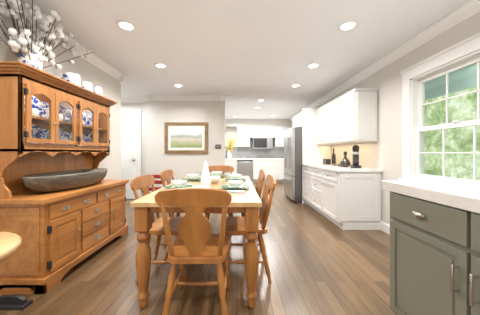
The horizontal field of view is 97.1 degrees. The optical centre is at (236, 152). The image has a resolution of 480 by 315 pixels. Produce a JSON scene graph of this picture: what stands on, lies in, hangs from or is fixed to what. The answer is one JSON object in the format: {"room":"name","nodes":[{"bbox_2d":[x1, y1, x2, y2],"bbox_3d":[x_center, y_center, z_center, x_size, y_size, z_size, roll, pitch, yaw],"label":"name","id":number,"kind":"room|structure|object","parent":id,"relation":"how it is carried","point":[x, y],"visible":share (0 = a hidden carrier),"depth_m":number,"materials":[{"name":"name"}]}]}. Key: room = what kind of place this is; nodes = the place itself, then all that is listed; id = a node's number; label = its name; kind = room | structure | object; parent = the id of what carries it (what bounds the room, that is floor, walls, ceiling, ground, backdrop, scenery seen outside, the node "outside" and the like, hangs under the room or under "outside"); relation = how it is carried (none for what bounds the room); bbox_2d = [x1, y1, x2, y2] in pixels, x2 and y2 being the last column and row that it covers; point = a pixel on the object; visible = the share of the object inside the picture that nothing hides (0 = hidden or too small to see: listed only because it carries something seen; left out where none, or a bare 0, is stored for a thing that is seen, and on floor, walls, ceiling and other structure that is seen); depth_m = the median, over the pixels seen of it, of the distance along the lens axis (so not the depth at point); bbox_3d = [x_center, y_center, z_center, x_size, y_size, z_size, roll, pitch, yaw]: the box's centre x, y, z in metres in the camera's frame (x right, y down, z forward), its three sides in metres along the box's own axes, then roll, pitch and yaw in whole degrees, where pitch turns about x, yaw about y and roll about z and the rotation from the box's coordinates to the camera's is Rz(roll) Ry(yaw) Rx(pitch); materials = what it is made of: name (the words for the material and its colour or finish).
{"room":"kitchen","nodes":[
{"label":"kitchen","id":0,"kind":"room"},
{"bbox_2d":[0,13,120,178],"bbox_3d":[-2.060,-0.100,1.075,0.120,2.440,5.150,0,0,0],"label":"wall","id":1,"kind":"structure","parent":0,"point":[86,71],"depth_m":3.02,"materials":[{"name":"paint"}]},
{"bbox_2d":[4,3,126,83],"bbox_3d":[-1.950,-1.258,1.119,0.100,0.125,5.238,0,0,0],"label":"crown molding","id":2,"kind":"structure","parent":1,"relation":"attached to","point":[93,59],"depth_m":2.84,"materials":[{"name":"beige wood"}]},
{"bbox_2d":[121,101,224,196],"bbox_3d":[-1.840,-0.100,5.110,3.120,2.440,0.320,0,0,0],"label":"wall","id":3,"kind":"structure","parent":0,"point":[159,114],"depth_m":4.95,"materials":[{"name":"paint"}]},
{"bbox_2d":[121,110,141,198],"bbox_3d":[-2.800,0.043,5.099,0.980,2.155,0.098,0,0,0],"label":"door","id":4,"kind":"structure","parent":3,"relation":"attached to","point":[130,145],"depth_m":5.12,"materials":[{"name":"white wood"}]},
{"bbox_2d":[121,98,144,102],"bbox_3d":[-2.760,-1.270,5.095,1.280,0.100,0.110,0,0,0],"label":"crown molding","id":5,"kind":"structure","parent":3,"relation":"attached to","point":[123,100],"depth_m":5.11,"materials":[{"name":"beige wood"}]},
{"bbox_2d":[140,95,224,101],"bbox_3d":[-1.242,-1.258,4.900,1.933,0.125,0.100,0,0,0],"label":"crown molding","id":6,"kind":"structure","parent":3,"relation":"attached to","point":[146,98],"depth_m":4.89,"materials":[{"name":"beige wood"}]},
{"bbox_2d":[165,122,207,152],"bbox_3d":[-1.180,-0.350,4.933,1.000,0.720,0.030,0,0,0],"label":"picture frame","id":7,"kind":"object","parent":3,"relation":"attached to","point":[186,137],"visible":0.94,"depth_m":4.93,"materials":[{"name":"brown wood"}]},
{"bbox_2d":[0,182,395,314],"bbox_3d":[-0.625,1.150,3.575,5.750,0.060,10.350,0,0,0],"label":"floor","id":8,"kind":"structure","parent":0,"point":[319,263],"depth_m":1.91,"materials":[{"name":"brown wood"}]},
{"bbox_2d":[0,232,20,260],"bbox_3d":[-1.310,0.776,0.870,0.600,0.692,0.600,0,0,0],"label":"round side table","id":9,"kind":"object","parent":8,"relation":"on","point":[10,243],"visible":1,"depth_m":1.01,"materials":[{"name":"brown wood"}]},
{"bbox_2d":[0,295,32,309],"bbox_3d":[-1.660,1.083,1.550,0.260,0.075,0.080,0,0,0],"label":"table base","id":10,"kind":"object","parent":8,"relation":"on","point":[13,302],"visible":1,"depth_m":1.54,"materials":[{"name":"black metal"}]},
{"bbox_2d":[0,61,128,293],"bbox_3d":[-1.753,0.203,2.325,0.482,1.835,1.354,0,0,0],"label":"hutch","id":11,"kind":"object","parent":8,"relation":"on","point":[50,123],"visible":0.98,"depth_m":1.93,"materials":[{"name":"brown wood"}]},
{"bbox_2d":[0,0,93,70],"bbox_3d":[-1.756,-1.000,1.930,0.412,0.569,1.396,0,0,0],"label":"flower vase","id":12,"kind":"object","parent":11,"relation":"on","point":[27,44],"visible":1,"depth_m":1.85,"materials":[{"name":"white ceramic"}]},
{"bbox_2d":[22,168,107,191],"bbox_3d":[-1.775,0.286,2.300,0.400,0.165,1.040,0,0,0],"label":"dough bowl","id":13,"kind":"object","parent":11,"relation":"on","point":[57,181],"visible":1,"depth_m":2.05,"materials":[{"name":"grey wood"}]},
{"bbox_2d":[62,72,80,86],"bbox_3d":[-1.870,-0.801,2.400,0.170,0.170,0.170,0,0,0],"label":"crock","id":14,"kind":"object","parent":11,"relation":"on","point":[73,78],"visible":0.52,"depth_m":2.34,"materials":[{"name":"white ceramic"}]},
{"bbox_2d":[81,81,92,91],"bbox_3d":[-1.870,-0.791,2.620,0.150,0.150,0.150,0,0,0],"label":"crock","id":15,"kind":"object","parent":11,"relation":"on","point":[87,85],"visible":0.35,"depth_m":2.57,"materials":[{"name":"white ceramic"}]},
{"bbox_2d":[93,86,102,95],"bbox_3d":[-1.870,-0.796,2.820,0.140,0.160,0.140,0,0,0],"label":"crock","id":16,"kind":"object","parent":11,"relation":"on","point":[97,90],"visible":0.42,"depth_m":2.78,"materials":[{"name":"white ceramic"}]},
{"bbox_2d":[130,174,186,282],"bbox_3d":[-0.676,0.665,2.030,0.482,0.908,0.470,0,0,0],"label":"chair","id":17,"kind":"object","parent":8,"relation":"on","point":[142,183],"visible":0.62,"depth_m":1.97,"materials":[{"name":"brown wood"}]},
{"bbox_2d":[149,175,170,216],"bbox_3d":[-1.306,0.727,3.492,0.369,0.784,0.409,0,0,-8],"label":"chair","id":18,"kind":"object","parent":8,"relation":"on","point":[156,181],"depth_m":3.33,"materials":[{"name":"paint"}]},
{"bbox_2d":[160,169,179,246],"bbox_3d":[-0.676,0.665,2.720,0.482,0.908,0.470,0,0,0],"label":"chair","id":19,"kind":"object","parent":8,"relation":"on","point":[167,175],"visible":0.27,"depth_m":2.66,"materials":[{"name":"brown wood"}]},
{"bbox_2d":[155,188,231,314],"bbox_3d":[-0.268,0.665,1.519,0.470,0.908,0.482,0,0,0],"label":"head chair","id":20,"kind":"object","parent":8,"relation":"on","point":[196,241],"visible":1,"depth_m":1.35,"materials":[{"name":"brown wood"}]},
{"bbox_2d":[130,176,261,307],"bbox_3d":[-0.287,0.732,2.340,0.925,0.773,1.720,0,0,0],"label":"dining table","id":21,"kind":"object","parent":8,"relation":"on","point":[247,204],"visible":0.73,"depth_m":1.52,"materials":[{"name":"brown wood"}]},
{"bbox_2d":[164,180,192,188],"bbox_3d":[-0.560,0.286,2.071,0.280,0.115,0.427,0,0,0],"label":"place setting","id":22,"kind":"object","parent":21,"relation":"on","point":[178,183],"visible":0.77,"depth_m":2.02,"materials":[{"name":"white ceramic"}]},
{"bbox_2d":[182,172,200,180],"bbox_3d":[-0.560,0.286,2.701,0.280,0.115,0.427,0,0,0],"label":"place setting","id":23,"kind":"object","parent":21,"relation":"on","point":[193,177],"visible":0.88,"depth_m":2.62,"materials":[{"name":"white ceramic"}]},
{"bbox_2d":[200,161,210,185],"bbox_3d":[-0.328,0.213,2.220,0.116,0.262,0.116,0,0,0],"label":"cone","id":24,"kind":"object","parent":21,"relation":"on","point":[205,179],"visible":0.92,"depth_m":2.19,"materials":[{"name":"ceramic"}]},
{"bbox_2d":[192,180,225,189],"bbox_3d":[-0.309,0.286,1.700,0.427,0.115,0.280,0,0,0],"label":"place setting","id":25,"kind":"object","parent":21,"relation":"on","point":[202,186],"visible":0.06,"depth_m":1.76,"materials":[{"name":"white ceramic"}]},
{"bbox_2d":[210,176,220,182],"bbox_3d":[-0.287,0.311,2.460,0.200,0.065,0.200,0,0,0],"label":"centerpiece bowl","id":26,"kind":"object","parent":21,"relation":"on","point":[214,179],"visible":0.58,"depth_m":2.41,"materials":[{"name":"white ceramic"}]},
{"bbox_2d":[210,171,230,177],"bbox_3d":[-0.266,0.286,3.050,0.427,0.115,0.280,0,0,0],"label":"place setting","id":27,"kind":"object","parent":21,"relation":"on","point":[216,173],"visible":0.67,"depth_m":3.00,"materials":[{"name":"white ceramic"}]},
{"bbox_2d":[221,177,249,192],"bbox_3d":[-0.015,0.286,2.029,0.280,0.115,0.427,0,0,0],"label":"place setting","id":28,"kind":"object","parent":21,"relation":"on","point":[234,186],"visible":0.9,"depth_m":2.00,"materials":[{"name":"white ceramic"}]},
{"bbox_2d":[226,170,246,182],"bbox_3d":[-0.015,0.286,2.659,0.280,0.115,0.427,0,0,0],"label":"place setting","id":29,"kind":"object","parent":21,"relation":"on","point":[235,177],"visible":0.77,"depth_m":2.63,"materials":[{"name":"white ceramic"}]},
{"bbox_2d":[205,165,233,218],"bbox_3d":[-0.287,0.665,3.411,0.470,0.908,0.482,0,0,0],"label":"head chair","id":30,"kind":"object","parent":8,"relation":"on","point":[222,168],"visible":0.21,"depth_m":3.62,"materials":[{"name":"brown wood"}]},
{"bbox_2d":[225,158,236,175],"bbox_3d":[-0.333,0.685,8.277,0.645,0.870,0.637,0,0,0],"label":"base cabinet","id":31,"kind":"object","parent":8,"relation":"on","point":[232,162],"depth_m":7.97,"materials":[{"name":"white wood"}]},
{"bbox_2d":[225,137,235,157],"bbox_3d":[-0.282,-0.216,8.198,0.501,0.850,0.232,0,0,0],"label":"flower vase","id":32,"kind":"object","parent":31,"relation":"on","point":[228,150],"visible":0.9,"depth_m":8.18,"materials":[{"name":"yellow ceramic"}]},
{"bbox_2d":[229,169,264,215],"bbox_3d":[0.101,0.665,2.720,0.482,0.908,0.470,0,0,0],"label":"chair","id":33,"kind":"object","parent":8,"relation":"on","point":[260,181],"visible":0.19,"depth_m":2.62,"materials":[{"name":"brown wood"}]},
{"bbox_2d":[237,158,256,181],"bbox_3d":[0.299,0.685,8.277,0.750,0.870,0.637,0,0,0],"label":"base cabinet","id":34,"kind":"object","parent":8,"relation":"on","point":[252,167],"depth_m":7.96,"materials":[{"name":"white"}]},
{"bbox_2d":[223,174,275,282],"bbox_3d":[0.101,0.665,2.030,0.482,0.908,0.470,0,0,0],"label":"chair","id":35,"kind":"object","parent":8,"relation":"on","point":[235,225],"visible":0.79,"depth_m":1.87,"materials":[{"name":"brown wood"}]},
{"bbox_2d":[257,158,268,181],"bbox_3d":[0.872,0.685,8.277,0.525,0.870,0.637,0,0,0],"label":"base cabinet","id":36,"kind":"object","parent":8,"relation":"on","point":[262,163],"depth_m":7.97,"materials":[{"name":"white wood"}]},
{"bbox_2d":[269,158,280,181],"bbox_3d":[1.300,0.685,8.277,0.590,0.870,0.637,0,0,0],"label":"base cabinet","id":37,"kind":"object","parent":8,"relation":"on","point":[274,163],"depth_m":7.97,"materials":[{"name":"white wood"}]},
{"bbox_2d":[281,158,283,181],"bbox_3d":[1.780,0.685,8.277,0.630,0.870,0.637,0,0,0],"label":"base cabinet","id":38,"kind":"object","parent":8,"relation":"on","point":[282,159],"depth_m":7.97,"materials":[{"name":"white wood"}]},
{"bbox_2d":[282,127,301,202],"bbox_3d":[1.635,0.270,5.178,0.911,1.700,0.913,0,0,0],"label":"fridge","id":39,"kind":"object","parent":8,"relation":"on","point":[292,176],"visible":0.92,"depth_m":4.73,"materials":[{"name":"silver metal"}]},
{"bbox_2d":[293,112,301,126],"bbox_3d":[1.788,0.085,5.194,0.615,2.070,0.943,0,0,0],"label":"upper cabinet","id":40,"kind":"object","parent":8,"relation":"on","point":[297,120],"visible":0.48,"depth_m":5.12,"materials":[{"name":"white wood"}]},
{"bbox_2d":[302,164,309,205],"bbox_3d":[1.772,0.698,4.420,0.646,0.844,0.541,0,0,0],"label":"base cabinet","id":41,"kind":"object","parent":8,"relation":"on","point":[306,167],"depth_m":4.45,"materials":[{"name":"wood"}]},
{"bbox_2d":[310,168,321,213],"bbox_3d":[1.772,0.698,3.884,0.646,0.844,0.652,0,0,0],"label":"base cabinet","id":42,"kind":"object","parent":8,"relation":"on","point":[315,173],"depth_m":3.91,"materials":[{"name":"wood"}]},
{"bbox_2d":[302,108,331,203],"bbox_3d":[1.772,0.062,4.704,0.645,2.115,0.024,0,0,0],"label":"panel","id":43,"kind":"object","parent":8,"relation":"on","point":[313,152],"visible":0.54,"depth_m":4.69,"materials":[{"name":"white wood"}]},
{"bbox_2d":[322,168,380,229],"bbox_3d":[1.772,0.698,3.344,0.646,0.844,0.551,0,0,0],"label":"base cabinet","id":44,"kind":"object","parent":8,"relation":"on","point":[345,198],"depth_m":3.08,"materials":[{"name":"wood"}]},
{"bbox_2d":[310,164,381,171],"bbox_3d":[1.768,0.255,3.870,0.656,0.040,1.640,0,0,0],"label":"countertop","id":45,"kind":"structure","parent":44,"relation":"on","point":[332,168],"depth_m":3.21,"materials":[{"name":"white stone"}]},
{"bbox_2d":[323,159,330,164],"bbox_3d":[1.859,0.179,4.400,0.093,0.110,0.180,0,0,0],"label":"radio","id":46,"kind":"object","parent":45,"relation":"on","point":[327,161],"visible":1,"depth_m":4.31,"materials":[{"name":"black plastic"}]},
{"bbox_2d":[332,149,335,163],"bbox_3d":[1.880,0.074,4.120,0.074,0.320,0.072,0,0,0],"label":"bottle","id":47,"kind":"object","parent":45,"relation":"on","point":[333,158],"visible":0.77,"depth_m":4.09,"materials":[{"name":"black glass"}]},
{"bbox_2d":[340,151,350,166],"bbox_3d":[1.850,0.102,3.620,0.164,0.265,0.164,0,0,0],"label":"decanter","id":48,"kind":"object","parent":45,"relation":"on","point":[345,162],"visible":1,"depth_m":3.58,"materials":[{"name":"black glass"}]},
{"bbox_2d":[350,145,360,167],"bbox_3d":[1.860,0.051,3.320,0.110,0.365,0.110,0,0,0],"label":"coffee grinder","id":49,"kind":"object","parent":45,"relation":"on","point":[355,150],"visible":1,"depth_m":3.28,"materials":[{"name":"black plastic"}]},
{"bbox_2d":[390,192,479,314],"bbox_3d":[1.538,0.680,0.890,1.115,0.878,1.024,0,0,0],"label":"base cabinet","id":50,"kind":"object","parent":8,"relation":"on","point":[434,247],"depth_m":1.06,"materials":[{"name":"green wood"}]},
{"bbox_2d":[381,180,479,215],"bbox_3d":[1.530,0.212,0.285,1.130,0.058,2.270,0,0,0],"label":"countertop","id":51,"kind":"structure","parent":50,"relation":"on","point":[463,194],"depth_m":1.09,"materials":[{"name":"white stone"}]},
{"bbox_2d":[225,127,236,146],"bbox_3d":[0.400,-0.100,8.660,3.400,2.440,0.120,0,0,0],"label":"wall","id":52,"kind":"structure","parent":0,"point":[230,133],"depth_m":8.60,"materials":[{"name":"paint"}]},
{"bbox_2d":[237,126,252,145],"bbox_3d":[0.280,-0.645,8.418,0.560,0.790,0.355,0,0,0],"label":"upper cabinet","id":53,"kind":"object","parent":52,"relation":"attached to","point":[244,133],"depth_m":8.25,"materials":[{"name":"white wood"}]},
{"bbox_2d":[225,138,283,157],"bbox_3d":[0.464,-0.195,8.594,3.267,0.810,0.011,0,0,0],"label":"tile backsplash","id":54,"kind":"structure","parent":52,"relation":"attached to","point":[250,152],"depth_m":8.59,"materials":[{"name":"grey tile"}]},
{"bbox_2d":[253,134,264,148],"bbox_3d":[0.890,-0.420,8.398,0.540,0.480,0.385,0,0,0],"label":"microwave","id":55,"kind":"object","parent":52,"relation":"attached to","point":[262,137],"depth_m":8.21,"materials":[{"name":"silver metal"}]},
{"bbox_2d":[253,126,264,133],"bbox_3d":[0.777,-0.820,8.418,0.555,0.440,0.355,0,0,0],"label":"upper cabinet","id":56,"kind":"object","parent":52,"relation":"attached to","point":[256,129],"depth_m":8.25,"materials":[{"name":"white wood"}]},
{"bbox_2d":[265,134,272,148],"bbox_3d":[1.270,-0.420,8.378,0.220,0.480,0.425,0,0,0],"label":"microwave","id":57,"kind":"object","parent":52,"relation":"attached to","point":[268,137],"depth_m":8.21,"materials":[{"name":"silver metal"}]},
{"bbox_2d":[265,126,276,137],"bbox_3d":[1.222,-0.820,8.418,0.555,0.440,0.355,0,0,0],"label":"upper cabinet","id":58,"kind":"object","parent":52,"relation":"attached to","point":[268,129],"depth_m":8.25,"materials":[{"name":"white wood"}]},
{"bbox_2d":[274,126,290,145],"bbox_3d":[1.768,-0.645,8.418,0.656,0.790,0.355,0,0,0],"label":"upper cabinet","id":59,"kind":"object","parent":52,"relation":"attached to","point":[279,141],"depth_m":8.25,"materials":[{"name":"white wood"}]},
{"bbox_2d":[20,0,468,118],"bbox_3d":[-0.625,-1.350,3.575,5.750,0.060,10.350,0,0,0],"label":"ceiling","id":60,"kind":"structure","parent":0,"point":[246,55],"depth_m":2.51,"materials":[{"name":"paint"}]},
{"bbox_2d":[116,20,135,31],"bbox_3d":[-1.150,-1.315,2.200,0.190,0.009,0.190,0,0,0],"label":"recessed light","id":61,"kind":"object","parent":60,"relation":"in","point":[124,25],"visible":1,"depth_m":2.19,"materials":[{"name":"white"}]},
{"bbox_2d":[154,63,166,67],"bbox_3d":[-1.150,-1.315,3.200,0.190,0.009,0.190,0,0,0],"label":"recessed light","id":62,"kind":"object","parent":60,"relation":"in","point":[159,65],"visible":1,"depth_m":3.19,"materials":[{"name":"white"}]},
{"bbox_2d":[307,63,319,67],"bbox_3d":[1.150,-1.315,3.200,0.190,0.009,0.190,0,0,0],"label":"recessed light","id":63,"kind":"object","parent":60,"relation":"in","point":[313,65],"visible":1,"depth_m":3.19,"materials":[{"name":"white"}]},
{"bbox_2d":[338,20,357,31],"bbox_3d":[1.150,-1.315,2.200,0.190,0.009,0.190,0,0,0],"label":"recessed light","id":64,"kind":"object","parent":60,"relation":"in","point":[349,25],"visible":1,"depth_m":2.19,"materials":[{"name":"white"}]},
{"bbox_2d":[225,119,290,126],"bbox_3d":[0.460,-1.180,8.420,3.280,0.280,0.360,0,0,0],"label":"wall","id":65,"kind":"structure","parent":0,"point":[254,122],"depth_m":8.24,"materials":[{"name":"paint"}]},
{"bbox_2d":[291,12,479,224],"bbox_3d":[2.175,-0.100,3.610,0.150,2.440,10.220,0,0,0],"label":"wall","id":66,"kind":"structure","parent":0,"point":[384,151],"depth_m":2.92,"materials":[{"name":"paint"}]},
{"bbox_2d":[316,104,327,143],"bbox_3d":[1.923,-0.570,4.277,0.346,0.780,0.826,0,0,0],"label":"upper cabinet","id":67,"kind":"object","parent":66,"relation":"attached to","point":[322,112],"depth_m":4.34,"materials":[{"name":"white wood"}]},
{"bbox_2d":[328,88,377,143],"bbox_3d":[1.923,-0.570,3.565,0.346,0.780,0.834,0,0,0],"label":"upper cabinet","id":68,"kind":"object","parent":66,"relation":"attached to","point":[349,117],"depth_m":3.18,"materials":[{"name":"white wood"}]},
{"bbox_2d":[289,0,479,120],"bbox_3d":[2.056,-1.270,3.550,0.088,0.100,10.100,0,0,0],"label":"crown molding","id":69,"kind":"structure","parent":66,"relation":"attached to","point":[464,12],"depth_m":2.45,"materials":[{"name":"beige wood"}]},
{"bbox_2d":[381,221,389,234],"bbox_3d":[2.093,1.055,2.260,0.014,0.130,1.680,0,0,0],"label":"baseboard","id":70,"kind":"structure","parent":66,"relation":"attached to","point":[385,227],"depth_m":2.96,"materials":[{"name":"white wood"}]},
{"bbox_2d":[398,32,479,179],"bbox_3d":[2.147,-0.291,2.060,0.205,1.483,1.260,0,0,0],"label":"window","id":71,"kind":"structure","parent":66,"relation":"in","point":[414,128],"depth_m":2.38,"materials":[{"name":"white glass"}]},
{"label":"outside","id":72,"kind":"structure","parent":0,"visible":0},
{"bbox_2d":[425,63,476,100],"bbox_3d":[2.725,-0.630,4.000,0.750,4.500,10.000,0,0,0],"label":"porch roof","id":73,"kind":"structure","parent":72,"point":[465,78],"depth_m":2.87,"materials":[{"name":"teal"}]},
{"bbox_2d":[425,87,479,179],"bbox_3d":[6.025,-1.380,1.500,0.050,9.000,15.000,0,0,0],"label":"foliage","id":74,"kind":"object","parent":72,"point":[453,161],"depth_m":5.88,"materials":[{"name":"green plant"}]}
]}

